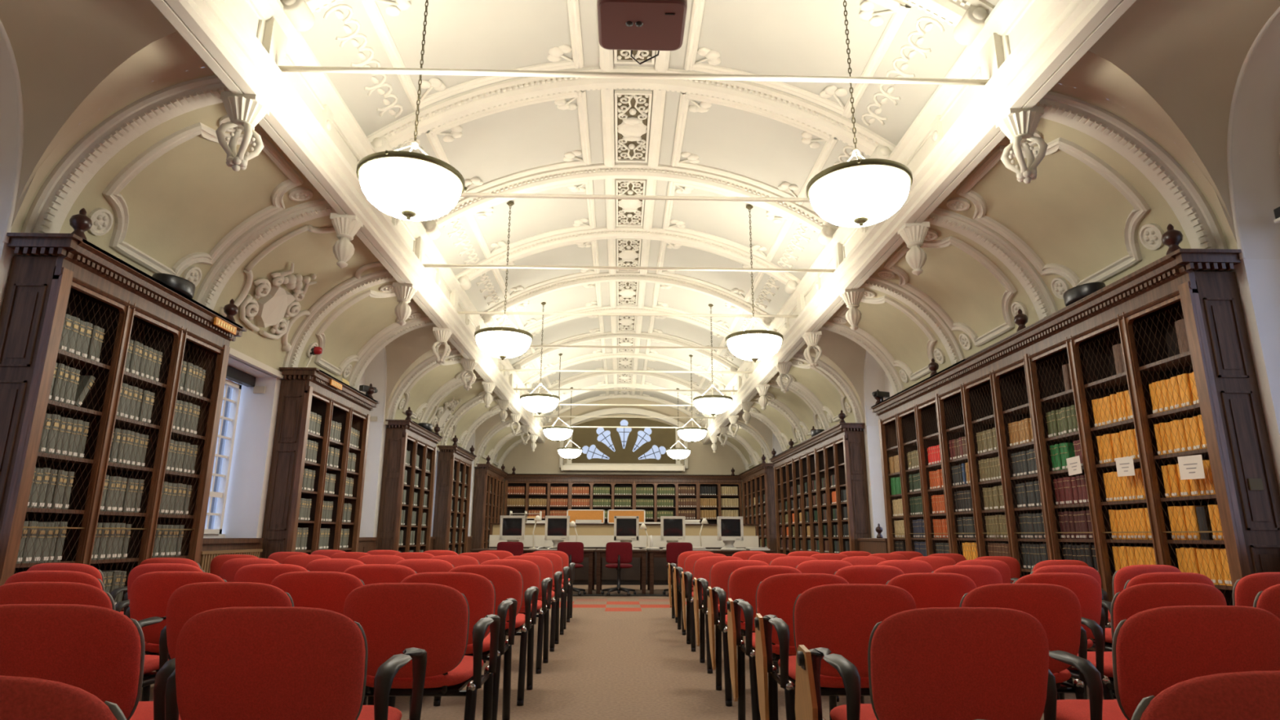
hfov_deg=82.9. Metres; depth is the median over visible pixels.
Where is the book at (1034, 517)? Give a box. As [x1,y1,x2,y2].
[1032,513,1039,538]
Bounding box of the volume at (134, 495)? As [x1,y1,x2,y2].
[128,479,138,512]
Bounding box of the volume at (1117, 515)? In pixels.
[1115,510,1124,539]
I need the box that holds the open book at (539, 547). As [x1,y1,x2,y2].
[535,546,557,549]
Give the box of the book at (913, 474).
[912,474,915,491]
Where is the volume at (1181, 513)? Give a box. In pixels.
[1176,506,1188,539]
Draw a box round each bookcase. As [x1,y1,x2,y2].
[0,208,247,611]
[261,367,379,558]
[375,406,443,552]
[432,435,476,554]
[470,454,507,552]
[503,466,742,524]
[738,454,777,553]
[768,409,871,555]
[869,223,1279,650]
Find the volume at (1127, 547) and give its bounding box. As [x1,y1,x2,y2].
[1126,546,1153,565]
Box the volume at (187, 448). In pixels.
[181,442,190,472]
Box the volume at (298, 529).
[294,527,299,550]
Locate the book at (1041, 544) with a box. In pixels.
[1040,543,1044,561]
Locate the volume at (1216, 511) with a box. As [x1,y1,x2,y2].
[1213,504,1223,540]
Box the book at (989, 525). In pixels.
[987,515,991,537]
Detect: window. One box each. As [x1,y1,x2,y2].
[204,378,241,533]
[559,407,688,471]
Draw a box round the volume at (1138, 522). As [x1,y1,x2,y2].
[1134,508,1142,539]
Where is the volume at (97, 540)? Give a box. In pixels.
[91,523,102,559]
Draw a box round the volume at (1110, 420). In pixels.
[1105,395,1114,423]
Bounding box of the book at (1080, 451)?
[1077,440,1083,466]
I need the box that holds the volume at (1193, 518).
[1188,506,1201,539]
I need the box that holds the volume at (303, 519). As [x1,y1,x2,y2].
[302,498,306,520]
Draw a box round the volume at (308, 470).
[305,469,311,490]
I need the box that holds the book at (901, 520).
[901,520,903,537]
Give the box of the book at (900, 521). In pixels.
[898,520,902,537]
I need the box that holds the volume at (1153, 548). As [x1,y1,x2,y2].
[1152,547,1155,564]
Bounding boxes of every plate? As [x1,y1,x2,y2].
[213,316,236,334]
[253,386,265,393]
[329,379,342,390]
[369,416,377,421]
[1248,478,1263,489]
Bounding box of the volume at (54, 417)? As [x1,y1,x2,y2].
[44,413,60,453]
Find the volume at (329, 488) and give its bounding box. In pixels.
[327,473,332,493]
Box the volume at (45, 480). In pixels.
[35,467,50,508]
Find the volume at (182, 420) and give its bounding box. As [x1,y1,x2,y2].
[178,401,187,431]
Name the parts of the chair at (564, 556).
backrest, leg, leg, armrest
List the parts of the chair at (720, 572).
leg, armrest, leg, seat, backrest, leg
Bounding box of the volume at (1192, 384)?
[1189,373,1197,404]
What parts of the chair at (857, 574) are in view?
backrest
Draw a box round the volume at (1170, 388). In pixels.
[1165,378,1175,409]
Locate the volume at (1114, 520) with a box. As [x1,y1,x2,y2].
[1111,510,1119,539]
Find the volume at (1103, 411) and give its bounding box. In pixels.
[1098,397,1107,425]
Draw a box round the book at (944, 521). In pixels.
[942,519,946,537]
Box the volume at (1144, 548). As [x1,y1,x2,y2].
[1143,546,1149,564]
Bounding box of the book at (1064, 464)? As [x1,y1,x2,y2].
[1058,442,1066,469]
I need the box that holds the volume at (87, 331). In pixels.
[79,321,93,358]
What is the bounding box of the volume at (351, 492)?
[350,478,353,497]
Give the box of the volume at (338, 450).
[334,448,339,468]
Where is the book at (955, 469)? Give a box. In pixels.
[954,466,957,485]
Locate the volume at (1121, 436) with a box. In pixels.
[1119,431,1125,457]
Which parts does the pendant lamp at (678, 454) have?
chain, lamp shade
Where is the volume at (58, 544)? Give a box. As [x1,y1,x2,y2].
[52,521,67,561]
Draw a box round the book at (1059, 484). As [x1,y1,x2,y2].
[1057,478,1062,504]
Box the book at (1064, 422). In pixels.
[1060,407,1069,434]
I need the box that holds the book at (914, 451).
[913,450,917,467]
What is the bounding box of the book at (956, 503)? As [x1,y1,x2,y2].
[954,492,959,511]
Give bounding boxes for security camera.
[359,384,377,395]
[871,391,889,400]
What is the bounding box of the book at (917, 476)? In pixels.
[915,473,919,491]
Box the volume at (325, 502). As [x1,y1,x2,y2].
[322,501,326,521]
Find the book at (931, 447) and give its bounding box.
[930,445,934,464]
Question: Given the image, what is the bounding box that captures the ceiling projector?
[596,0,687,64]
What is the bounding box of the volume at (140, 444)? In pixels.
[133,433,144,466]
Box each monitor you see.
[499,515,525,542]
[544,515,569,547]
[613,515,639,542]
[660,515,685,542]
[716,516,743,548]
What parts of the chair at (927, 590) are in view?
leg, backrest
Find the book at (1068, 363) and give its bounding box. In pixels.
[1067,363,1072,388]
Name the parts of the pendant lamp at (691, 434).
chain, lamp shade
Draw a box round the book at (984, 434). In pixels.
[982,430,988,452]
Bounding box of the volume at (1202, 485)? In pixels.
[1199,478,1207,494]
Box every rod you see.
[277,65,989,84]
[422,263,835,272]
[457,311,798,317]
[460,192,810,202]
[498,368,752,373]
[513,388,737,391]
[528,345,728,349]
[533,415,715,418]
[541,426,707,428]
[557,403,695,406]
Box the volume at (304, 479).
[302,468,307,489]
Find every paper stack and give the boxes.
[526,520,545,523]
[575,520,601,523]
[639,522,660,524]
[684,520,700,524]
[692,546,706,550]
[745,547,769,550]
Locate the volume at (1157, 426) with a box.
[1153,423,1164,455]
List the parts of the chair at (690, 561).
leg, armrest, leg, backrest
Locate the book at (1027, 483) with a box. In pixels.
[1026,482,1031,506]
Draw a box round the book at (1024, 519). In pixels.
[1022,513,1028,538]
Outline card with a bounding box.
[342,377,349,385]
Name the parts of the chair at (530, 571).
backrest, seat, seat frame, leg, leg, armrest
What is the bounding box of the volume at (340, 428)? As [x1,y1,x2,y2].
[337,422,341,442]
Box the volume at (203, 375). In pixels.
[198,368,205,396]
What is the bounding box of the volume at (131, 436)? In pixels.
[124,431,134,464]
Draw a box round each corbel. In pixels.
[215,91,269,171]
[329,213,363,268]
[392,282,417,325]
[431,327,452,364]
[460,358,477,391]
[481,381,495,408]
[497,399,510,422]
[510,413,521,435]
[520,425,530,444]
[529,434,537,451]
[710,435,718,453]
[718,426,728,446]
[728,415,738,437]
[740,401,752,424]
[755,383,769,410]
[775,361,791,393]
[802,331,822,368]
[840,288,864,330]
[897,221,929,275]
[995,106,1048,183]
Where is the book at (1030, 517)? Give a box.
[1027,513,1035,538]
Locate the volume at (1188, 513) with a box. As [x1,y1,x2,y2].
[1183,506,1194,539]
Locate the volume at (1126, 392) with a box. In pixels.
[1124,390,1131,419]
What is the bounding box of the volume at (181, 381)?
[178,360,186,390]
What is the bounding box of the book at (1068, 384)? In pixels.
[1062,364,1071,391]
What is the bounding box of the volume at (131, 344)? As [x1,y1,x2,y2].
[124,339,133,372]
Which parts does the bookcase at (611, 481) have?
shelf, shelf, shelf, shelf, cornice, shelf, shelf, shelf, shelf, shelf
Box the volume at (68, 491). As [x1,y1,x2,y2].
[61,471,74,509]
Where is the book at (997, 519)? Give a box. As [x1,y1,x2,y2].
[995,515,1000,538]
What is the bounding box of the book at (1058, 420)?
[1055,409,1062,435]
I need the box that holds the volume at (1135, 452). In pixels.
[1128,429,1137,458]
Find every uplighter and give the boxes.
[151,272,195,298]
[418,422,432,431]
[810,429,824,436]
[1062,281,1106,306]
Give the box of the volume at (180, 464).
[177,441,186,472]
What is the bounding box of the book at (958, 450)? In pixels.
[956,438,960,457]
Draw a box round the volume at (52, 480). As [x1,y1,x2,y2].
[43,469,57,508]
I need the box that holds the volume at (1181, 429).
[1177,419,1188,451]
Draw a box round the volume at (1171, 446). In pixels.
[1164,422,1174,453]
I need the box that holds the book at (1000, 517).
[998,515,1004,538]
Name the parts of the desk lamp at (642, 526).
lamp shade, arm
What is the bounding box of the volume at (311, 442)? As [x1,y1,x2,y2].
[308,440,313,462]
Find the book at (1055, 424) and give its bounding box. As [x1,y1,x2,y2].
[1051,410,1058,435]
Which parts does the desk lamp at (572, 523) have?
lamp shade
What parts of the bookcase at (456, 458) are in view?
panel, cornice, frame, panel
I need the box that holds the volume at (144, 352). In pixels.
[138,345,148,376]
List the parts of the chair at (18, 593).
backrest, edge trim, seat frame, armrest, seat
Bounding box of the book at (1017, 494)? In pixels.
[1015,484,1020,507]
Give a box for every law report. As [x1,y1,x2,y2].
[512,498,515,506]
[517,498,520,506]
[522,486,525,493]
[522,498,525,506]
[528,498,531,506]
[530,486,533,493]
[540,486,543,493]
[542,486,546,494]
[542,510,546,518]
[550,486,552,494]
[555,486,559,494]
[555,498,559,506]
[562,486,564,494]
[564,486,568,494]
[573,486,576,494]
[579,486,582,494]
[582,486,585,494]
[586,486,589,494]
[596,498,599,506]
[599,498,601,506]
[601,498,604,506]
[605,498,608,506]
[613,498,617,506]
[619,498,622,506]
[623,498,626,506]
[626,498,628,506]
[628,498,631,506]
[635,498,638,506]
[641,498,644,506]
[643,487,646,494]
[661,498,663,506]
[663,498,666,506]
[678,486,680,494]
[680,486,683,494]
[680,497,683,506]
[683,497,685,506]
[684,486,687,494]
[686,509,688,518]
[687,486,689,494]
[688,510,691,518]
[689,486,692,494]
[689,497,693,506]
[692,486,694,494]
[693,509,695,518]
[702,497,705,506]
[702,510,704,518]
[704,510,706,519]
[706,486,709,494]
[706,510,709,519]
[709,486,711,495]
[709,497,712,506]
[709,510,711,519]
[711,486,714,495]
[711,510,714,519]
[714,498,716,506]
[714,510,716,519]
[721,486,724,495]
[722,498,725,506]
[724,497,728,506]
[726,486,728,495]
[728,486,731,495]
[728,497,730,506]
[730,498,733,506]
[734,486,737,495]
[735,510,738,516]
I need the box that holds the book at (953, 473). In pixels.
[951,466,955,485]
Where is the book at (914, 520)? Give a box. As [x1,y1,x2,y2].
[914,520,917,537]
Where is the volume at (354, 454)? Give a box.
[352,453,355,471]
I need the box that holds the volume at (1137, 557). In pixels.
[1133,546,1141,564]
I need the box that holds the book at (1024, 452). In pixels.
[1022,450,1028,475]
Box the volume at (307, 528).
[299,527,308,550]
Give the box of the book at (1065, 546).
[1063,544,1069,559]
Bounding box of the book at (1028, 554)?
[1026,543,1039,568]
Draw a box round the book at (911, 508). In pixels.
[909,497,912,515]
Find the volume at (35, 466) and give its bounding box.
[26,466,35,507]
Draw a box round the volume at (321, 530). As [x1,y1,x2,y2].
[318,528,323,549]
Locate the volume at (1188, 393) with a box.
[1182,373,1194,405]
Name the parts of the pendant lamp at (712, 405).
chain, lamp shade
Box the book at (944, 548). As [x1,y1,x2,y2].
[941,542,947,553]
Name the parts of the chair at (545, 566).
backrest, seat, leg, leg, armrest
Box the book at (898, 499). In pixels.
[897,498,900,515]
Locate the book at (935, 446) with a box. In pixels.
[933,445,937,463]
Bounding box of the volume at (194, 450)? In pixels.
[189,444,198,474]
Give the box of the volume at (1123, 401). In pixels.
[1120,391,1128,420]
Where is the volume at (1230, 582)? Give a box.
[1224,548,1231,586]
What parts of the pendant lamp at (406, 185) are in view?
lamp shade, chain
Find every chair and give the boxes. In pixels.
[0,582,168,687]
[0,604,181,719]
[0,675,126,719]
[4,570,150,701]
[26,563,127,613]
[123,563,204,671]
[124,571,226,660]
[138,557,220,577]
[159,582,293,669]
[164,606,426,719]
[209,554,258,576]
[220,558,280,582]
[233,564,309,584]
[267,551,307,564]
[270,571,367,705]
[282,554,330,568]
[306,558,364,572]
[311,549,344,557]
[330,551,370,559]
[342,582,500,719]
[343,564,417,585]
[357,555,405,564]
[366,550,399,555]
[388,572,517,719]
[395,552,434,559]
[395,559,453,573]
[422,550,458,556]
[430,555,479,567]
[433,564,538,706]
[458,552,499,564]
[478,550,513,559]
[480,559,552,674]
[497,542,523,555]
[503,555,562,651]
[520,552,569,635]
[530,550,575,622]
[557,542,586,595]
[600,542,635,595]
[662,542,693,595]
[666,551,719,622]
[672,553,725,635]
[680,555,742,651]
[692,560,778,673]
[706,565,801,706]
[726,573,861,719]
[731,551,766,559]
[747,553,787,564]
[754,583,916,719]
[768,555,817,568]
[786,551,820,556]
[795,560,853,574]
[795,607,1057,719]
[810,553,848,559]
[833,564,904,702]
[840,551,871,556]
[841,555,886,565]
[860,573,976,703]
[868,553,906,560]
[877,560,933,573]
[890,551,923,559]
[910,555,955,571]
[928,553,966,564]
[931,564,1002,587]
[955,560,1012,583]
[959,583,1087,699]
[973,555,1022,582]
[974,671,1279,719]
[1010,560,1094,640]
[1012,573,1105,699]
[1030,564,1116,698]
[1043,605,1279,719]
[1057,582,1226,699]
[1084,572,1214,699]
[1101,564,1181,627]
[1232,572,1279,606]
[1253,583,1279,618]
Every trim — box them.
[20,75,230,256]
[87,114,312,287]
[150,0,548,443]
[194,198,337,310]
[218,224,383,351]
[228,347,439,452]
[280,0,995,44]
[282,269,395,379]
[306,283,422,377]
[323,0,944,126]
[347,315,434,389]
[366,66,896,159]
[384,348,461,426]
[398,88,863,210]
[398,355,473,419]
[418,372,482,422]
[420,163,838,244]
[427,378,484,437]
[440,391,497,451]
[443,178,815,268]
[448,396,500,444]
[455,226,800,293]
[460,407,510,449]
[474,419,519,467]
[475,238,782,308]
[480,271,774,328]
[480,422,522,459]
[488,429,528,464]
[493,431,529,466]
[496,281,757,332]
[497,438,529,469]
[511,331,738,375]
[518,315,734,360]
[523,305,733,337]
[523,337,727,378]
[523,351,727,390]
[533,358,716,393]
[538,368,711,395]
[542,382,706,415]
[546,393,702,424]
[550,387,699,415]
[551,373,702,400]
[699,0,1136,444]
[717,433,754,467]
[717,439,749,471]
[725,431,758,466]
[726,423,766,461]
[728,421,773,468]
[739,408,786,452]
[750,398,799,446]
[752,393,806,442]
[766,381,822,435]
[769,375,831,430]
[777,359,851,422]
[791,351,864,430]
[819,320,904,394]
[832,288,945,382]
[860,275,964,364]
[877,228,1026,350]
[924,207,1057,319]
[946,129,1164,298]
[1035,91,1227,271]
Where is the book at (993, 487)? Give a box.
[991,487,996,509]
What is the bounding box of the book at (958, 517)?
[956,517,960,537]
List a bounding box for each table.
[470,548,596,594]
[595,548,647,594]
[646,548,775,594]
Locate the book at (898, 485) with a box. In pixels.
[895,476,901,493]
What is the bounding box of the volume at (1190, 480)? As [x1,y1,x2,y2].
[1189,479,1195,495]
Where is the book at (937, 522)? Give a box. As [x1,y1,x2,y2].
[936,519,940,537]
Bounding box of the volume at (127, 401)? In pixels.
[123,385,133,417]
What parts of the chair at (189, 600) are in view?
armrest, edge trim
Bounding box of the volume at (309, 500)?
[306,498,311,520]
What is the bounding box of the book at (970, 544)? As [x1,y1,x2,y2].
[968,542,973,559]
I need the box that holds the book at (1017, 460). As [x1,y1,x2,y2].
[1014,452,1021,475]
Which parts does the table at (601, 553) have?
leg, leg, leg, leg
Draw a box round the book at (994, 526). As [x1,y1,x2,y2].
[991,515,997,538]
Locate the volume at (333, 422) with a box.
[330,421,334,439]
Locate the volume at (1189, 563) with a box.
[1185,548,1193,573]
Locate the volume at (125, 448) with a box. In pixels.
[120,430,130,464]
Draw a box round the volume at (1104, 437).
[1102,434,1109,462]
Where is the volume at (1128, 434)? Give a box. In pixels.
[1127,429,1133,456]
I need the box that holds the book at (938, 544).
[937,542,940,553]
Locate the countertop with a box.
[489,523,758,525]
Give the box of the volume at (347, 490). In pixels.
[346,477,349,496]
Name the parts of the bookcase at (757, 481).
panel, frame, cornice, panel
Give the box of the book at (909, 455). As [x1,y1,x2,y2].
[908,452,911,469]
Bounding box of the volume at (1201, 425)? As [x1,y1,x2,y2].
[1197,414,1207,448]
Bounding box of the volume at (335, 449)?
[332,448,337,467]
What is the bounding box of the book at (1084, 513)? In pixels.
[1080,510,1089,538]
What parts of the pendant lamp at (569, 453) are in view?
lamp shade, chain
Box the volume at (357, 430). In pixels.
[355,430,357,447]
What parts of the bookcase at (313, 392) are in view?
panel, shelf, shelf, shelf, shelf, shelf, shelf, frame, cornice, shelf, shelf, shelf, shelf, shelf, shelf, panel, shelf, shelf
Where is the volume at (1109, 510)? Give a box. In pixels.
[1108,509,1120,539]
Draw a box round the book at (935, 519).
[934,519,937,537]
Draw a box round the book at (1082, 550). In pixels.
[1080,544,1087,564]
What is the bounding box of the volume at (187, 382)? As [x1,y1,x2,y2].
[182,362,192,391]
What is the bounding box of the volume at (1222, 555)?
[1219,548,1231,586]
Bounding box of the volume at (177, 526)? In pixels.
[172,524,179,555]
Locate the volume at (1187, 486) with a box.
[1182,479,1191,496]
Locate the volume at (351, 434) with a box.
[349,426,352,445]
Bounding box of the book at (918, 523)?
[917,519,920,537]
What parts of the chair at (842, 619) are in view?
leg, armrest, leg, edge trim, seat frame, seat, backrest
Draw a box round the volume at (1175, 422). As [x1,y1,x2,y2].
[1172,419,1182,452]
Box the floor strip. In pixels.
[566,594,692,596]
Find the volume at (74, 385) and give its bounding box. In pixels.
[69,368,79,404]
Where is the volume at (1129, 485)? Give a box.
[1125,475,1133,500]
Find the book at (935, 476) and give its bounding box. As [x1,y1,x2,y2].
[933,471,937,488]
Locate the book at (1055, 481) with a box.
[1053,479,1060,505]
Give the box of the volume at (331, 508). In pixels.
[328,501,333,521]
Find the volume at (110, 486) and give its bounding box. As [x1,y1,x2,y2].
[102,475,115,511]
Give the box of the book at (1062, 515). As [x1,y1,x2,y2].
[1060,511,1067,538]
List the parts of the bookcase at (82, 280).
panel, shelf, shelf, shelf, shelf, shelf, shelf, shelf, cornice, shelf, shelf, shelf, shelf, shelf, shelf, shelf, panel, shelf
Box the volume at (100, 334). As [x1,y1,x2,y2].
[93,327,104,362]
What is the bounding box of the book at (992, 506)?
[987,487,995,509]
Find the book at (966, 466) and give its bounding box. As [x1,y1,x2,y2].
[964,462,969,484]
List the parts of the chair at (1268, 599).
edge trim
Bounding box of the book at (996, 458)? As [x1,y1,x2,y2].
[995,457,999,479]
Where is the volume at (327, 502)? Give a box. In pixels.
[324,501,328,521]
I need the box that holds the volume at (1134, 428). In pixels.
[1133,428,1139,457]
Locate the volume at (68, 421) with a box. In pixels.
[59,417,72,455]
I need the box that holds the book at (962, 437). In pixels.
[961,436,965,457]
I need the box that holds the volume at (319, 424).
[317,415,321,435]
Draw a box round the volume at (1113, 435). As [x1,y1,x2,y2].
[1111,433,1118,462]
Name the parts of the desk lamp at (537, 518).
arm, lamp shade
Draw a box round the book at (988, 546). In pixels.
[986,542,991,555]
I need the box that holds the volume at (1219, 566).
[1213,548,1226,585]
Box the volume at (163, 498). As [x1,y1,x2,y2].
[159,481,168,514]
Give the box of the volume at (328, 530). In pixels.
[324,528,329,549]
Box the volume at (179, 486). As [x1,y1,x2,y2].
[173,483,182,514]
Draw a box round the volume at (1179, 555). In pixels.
[1175,548,1184,572]
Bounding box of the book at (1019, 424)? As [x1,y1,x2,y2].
[1017,421,1023,444]
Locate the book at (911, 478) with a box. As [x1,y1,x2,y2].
[909,474,914,492]
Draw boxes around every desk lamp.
[528,515,541,548]
[569,520,577,542]
[639,523,648,549]
[699,518,708,546]
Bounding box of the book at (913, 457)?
[911,451,915,468]
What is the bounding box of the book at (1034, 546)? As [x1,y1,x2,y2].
[1032,544,1038,564]
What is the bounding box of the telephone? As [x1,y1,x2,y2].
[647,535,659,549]
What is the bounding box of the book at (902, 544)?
[901,541,906,551]
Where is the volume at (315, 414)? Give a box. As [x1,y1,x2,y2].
[311,413,316,433]
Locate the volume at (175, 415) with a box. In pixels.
[172,400,178,429]
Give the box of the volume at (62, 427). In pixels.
[53,417,66,454]
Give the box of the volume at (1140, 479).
[1136,468,1146,499]
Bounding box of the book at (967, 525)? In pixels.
[965,517,969,537]
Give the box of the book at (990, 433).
[988,429,994,450]
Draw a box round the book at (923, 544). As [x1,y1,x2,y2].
[922,542,925,555]
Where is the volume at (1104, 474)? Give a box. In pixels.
[1102,473,1110,502]
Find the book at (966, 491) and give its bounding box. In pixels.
[964,490,968,511]
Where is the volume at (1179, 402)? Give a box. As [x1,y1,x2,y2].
[1170,376,1182,408]
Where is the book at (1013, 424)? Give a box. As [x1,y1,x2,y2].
[1011,422,1016,445]
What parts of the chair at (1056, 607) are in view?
edge trim, seat, seat frame, leg, armrest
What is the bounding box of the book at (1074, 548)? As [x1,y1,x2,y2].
[1071,545,1078,559]
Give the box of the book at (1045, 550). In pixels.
[1042,543,1048,560]
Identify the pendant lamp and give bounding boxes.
[355,0,466,221]
[474,200,533,359]
[520,302,559,414]
[542,353,574,442]
[557,387,582,459]
[666,388,690,460]
[676,355,707,443]
[693,303,733,416]
[725,204,783,362]
[806,0,912,227]
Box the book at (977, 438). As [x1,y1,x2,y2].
[976,432,980,453]
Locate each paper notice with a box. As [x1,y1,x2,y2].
[1066,455,1082,475]
[1115,456,1135,476]
[1177,454,1204,479]
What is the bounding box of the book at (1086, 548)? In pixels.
[1084,544,1094,568]
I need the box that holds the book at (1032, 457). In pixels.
[1029,448,1035,474]
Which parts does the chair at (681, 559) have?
leg, armrest, leg, backrest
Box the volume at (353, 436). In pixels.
[351,428,355,446]
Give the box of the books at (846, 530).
[746,474,849,553]
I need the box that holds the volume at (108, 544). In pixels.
[103,523,115,559]
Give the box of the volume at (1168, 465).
[1167,464,1174,497]
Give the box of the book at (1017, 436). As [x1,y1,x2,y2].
[1013,421,1020,444]
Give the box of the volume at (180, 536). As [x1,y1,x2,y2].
[174,524,184,555]
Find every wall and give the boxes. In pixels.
[0,242,478,549]
[500,398,746,516]
[773,137,1279,537]
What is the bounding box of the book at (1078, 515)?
[1077,511,1084,538]
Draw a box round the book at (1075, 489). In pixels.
[1071,476,1079,503]
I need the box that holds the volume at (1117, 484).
[1113,471,1120,501]
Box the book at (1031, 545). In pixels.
[1029,543,1035,567]
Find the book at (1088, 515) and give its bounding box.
[1086,510,1093,538]
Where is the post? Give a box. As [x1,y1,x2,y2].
[857,523,888,554]
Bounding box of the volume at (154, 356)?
[147,349,157,379]
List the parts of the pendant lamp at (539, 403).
lamp shade, chain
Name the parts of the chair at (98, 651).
edge trim, seat, armrest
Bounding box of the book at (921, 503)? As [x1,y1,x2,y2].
[919,496,923,514]
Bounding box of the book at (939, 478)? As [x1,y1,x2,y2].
[936,469,942,488]
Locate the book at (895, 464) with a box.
[893,454,899,472]
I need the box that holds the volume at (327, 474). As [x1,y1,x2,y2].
[324,473,328,493]
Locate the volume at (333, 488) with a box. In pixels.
[332,474,335,493]
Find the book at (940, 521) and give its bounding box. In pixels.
[938,519,942,537]
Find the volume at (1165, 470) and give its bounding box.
[1160,465,1172,497]
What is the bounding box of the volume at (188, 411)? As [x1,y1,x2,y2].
[183,402,192,432]
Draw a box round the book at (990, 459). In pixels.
[989,457,994,479]
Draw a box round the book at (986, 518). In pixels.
[984,515,990,537]
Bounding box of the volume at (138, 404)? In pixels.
[133,388,142,420]
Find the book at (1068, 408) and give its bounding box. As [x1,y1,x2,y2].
[1066,406,1074,432]
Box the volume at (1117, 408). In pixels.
[1115,394,1120,421]
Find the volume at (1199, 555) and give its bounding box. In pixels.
[1195,548,1205,575]
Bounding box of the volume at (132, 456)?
[128,432,139,465]
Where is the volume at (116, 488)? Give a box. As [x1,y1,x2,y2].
[110,475,121,511]
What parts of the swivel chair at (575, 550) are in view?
stem, backrest, seat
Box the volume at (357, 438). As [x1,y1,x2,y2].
[355,431,359,448]
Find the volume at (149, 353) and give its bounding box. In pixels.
[142,346,152,377]
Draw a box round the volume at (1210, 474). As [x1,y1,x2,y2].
[1204,460,1215,494]
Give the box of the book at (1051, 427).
[1048,411,1054,436]
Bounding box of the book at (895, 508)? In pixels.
[893,499,896,516]
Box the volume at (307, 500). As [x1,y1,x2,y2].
[303,498,308,520]
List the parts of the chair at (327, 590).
backrest, leg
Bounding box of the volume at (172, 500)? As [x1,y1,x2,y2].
[167,483,177,514]
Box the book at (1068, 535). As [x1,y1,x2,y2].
[1063,511,1077,538]
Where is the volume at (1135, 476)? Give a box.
[1134,468,1141,499]
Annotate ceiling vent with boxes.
[613,49,655,64]
[614,90,652,162]
[615,178,645,226]
[616,238,641,271]
[617,281,638,305]
[617,315,635,331]
[617,337,634,352]
[617,357,632,368]
[617,373,631,383]
[618,387,631,395]
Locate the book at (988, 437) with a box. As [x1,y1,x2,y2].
[986,429,991,451]
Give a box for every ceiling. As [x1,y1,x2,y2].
[0,0,523,468]
[299,0,999,418]
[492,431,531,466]
[716,432,759,469]
[725,0,1279,467]
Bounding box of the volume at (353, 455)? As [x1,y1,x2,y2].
[350,453,355,471]
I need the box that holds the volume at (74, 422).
[66,418,77,456]
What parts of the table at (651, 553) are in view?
leg, leg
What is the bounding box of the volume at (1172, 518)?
[1167,506,1177,539]
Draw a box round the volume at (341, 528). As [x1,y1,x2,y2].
[339,528,342,548]
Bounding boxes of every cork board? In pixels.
[566,509,604,523]
[607,509,644,523]
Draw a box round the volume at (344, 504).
[342,503,346,522]
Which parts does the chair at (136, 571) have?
armrest, backrest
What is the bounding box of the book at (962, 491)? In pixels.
[961,490,965,511]
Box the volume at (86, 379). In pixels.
[73,375,95,406]
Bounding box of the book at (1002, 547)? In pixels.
[1001,542,1008,556]
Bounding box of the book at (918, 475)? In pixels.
[917,472,920,490]
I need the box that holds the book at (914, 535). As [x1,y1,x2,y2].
[912,520,915,537]
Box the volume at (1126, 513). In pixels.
[1124,509,1132,539]
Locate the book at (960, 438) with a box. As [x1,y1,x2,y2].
[958,437,964,457]
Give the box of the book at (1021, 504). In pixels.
[1017,483,1023,507]
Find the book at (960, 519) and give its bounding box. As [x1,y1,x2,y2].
[958,517,964,537]
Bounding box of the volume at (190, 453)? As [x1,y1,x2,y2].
[186,444,193,473]
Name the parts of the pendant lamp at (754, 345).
chain, lamp shade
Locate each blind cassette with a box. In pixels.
[226,364,255,386]
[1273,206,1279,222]
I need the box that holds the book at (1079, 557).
[1075,545,1082,561]
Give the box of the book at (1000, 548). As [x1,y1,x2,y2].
[998,543,1002,555]
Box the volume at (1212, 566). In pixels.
[1206,548,1218,584]
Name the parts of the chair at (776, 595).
leg, armrest, leg, edge trim, seat frame, seat, backrest, leg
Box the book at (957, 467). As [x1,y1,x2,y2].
[955,465,960,484]
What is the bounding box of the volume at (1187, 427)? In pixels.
[1182,417,1194,450]
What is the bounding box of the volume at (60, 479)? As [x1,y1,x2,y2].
[50,470,64,508]
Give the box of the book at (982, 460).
[980,459,986,481]
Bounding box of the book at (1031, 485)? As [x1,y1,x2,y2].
[1028,481,1037,506]
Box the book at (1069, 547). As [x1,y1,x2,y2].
[1067,544,1079,559]
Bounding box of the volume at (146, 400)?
[137,390,150,422]
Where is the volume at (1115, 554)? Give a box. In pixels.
[1111,546,1120,571]
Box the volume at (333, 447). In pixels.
[330,447,333,466]
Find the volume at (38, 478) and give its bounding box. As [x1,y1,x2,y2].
[27,467,43,507]
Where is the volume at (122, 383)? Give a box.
[116,382,123,415]
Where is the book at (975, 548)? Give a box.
[973,542,977,559]
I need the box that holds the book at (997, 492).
[993,486,1000,509]
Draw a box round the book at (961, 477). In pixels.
[958,464,963,484]
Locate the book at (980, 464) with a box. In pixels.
[978,460,982,481]
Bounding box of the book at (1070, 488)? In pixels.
[1066,476,1074,504]
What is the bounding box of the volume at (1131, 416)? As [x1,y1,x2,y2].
[1127,390,1133,418]
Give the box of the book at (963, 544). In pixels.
[961,542,966,559]
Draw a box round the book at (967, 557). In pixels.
[964,542,971,559]
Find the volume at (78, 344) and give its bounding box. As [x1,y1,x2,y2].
[73,320,85,355]
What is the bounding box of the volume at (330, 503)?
[327,502,331,521]
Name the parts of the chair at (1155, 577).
leg, seat, seat frame, armrest, edge trim, backrest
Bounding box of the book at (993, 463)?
[991,457,996,479]
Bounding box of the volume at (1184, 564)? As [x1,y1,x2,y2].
[1180,547,1189,572]
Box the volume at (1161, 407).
[1155,381,1164,412]
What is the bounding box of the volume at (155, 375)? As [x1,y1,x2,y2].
[152,351,162,381]
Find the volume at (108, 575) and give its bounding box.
[102,571,113,592]
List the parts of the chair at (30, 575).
backrest, edge trim, armrest, leg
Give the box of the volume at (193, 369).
[189,364,195,392]
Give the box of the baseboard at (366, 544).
[201,536,471,558]
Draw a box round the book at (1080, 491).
[1075,475,1084,503]
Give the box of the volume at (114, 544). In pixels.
[102,522,121,559]
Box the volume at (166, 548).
[164,524,173,556]

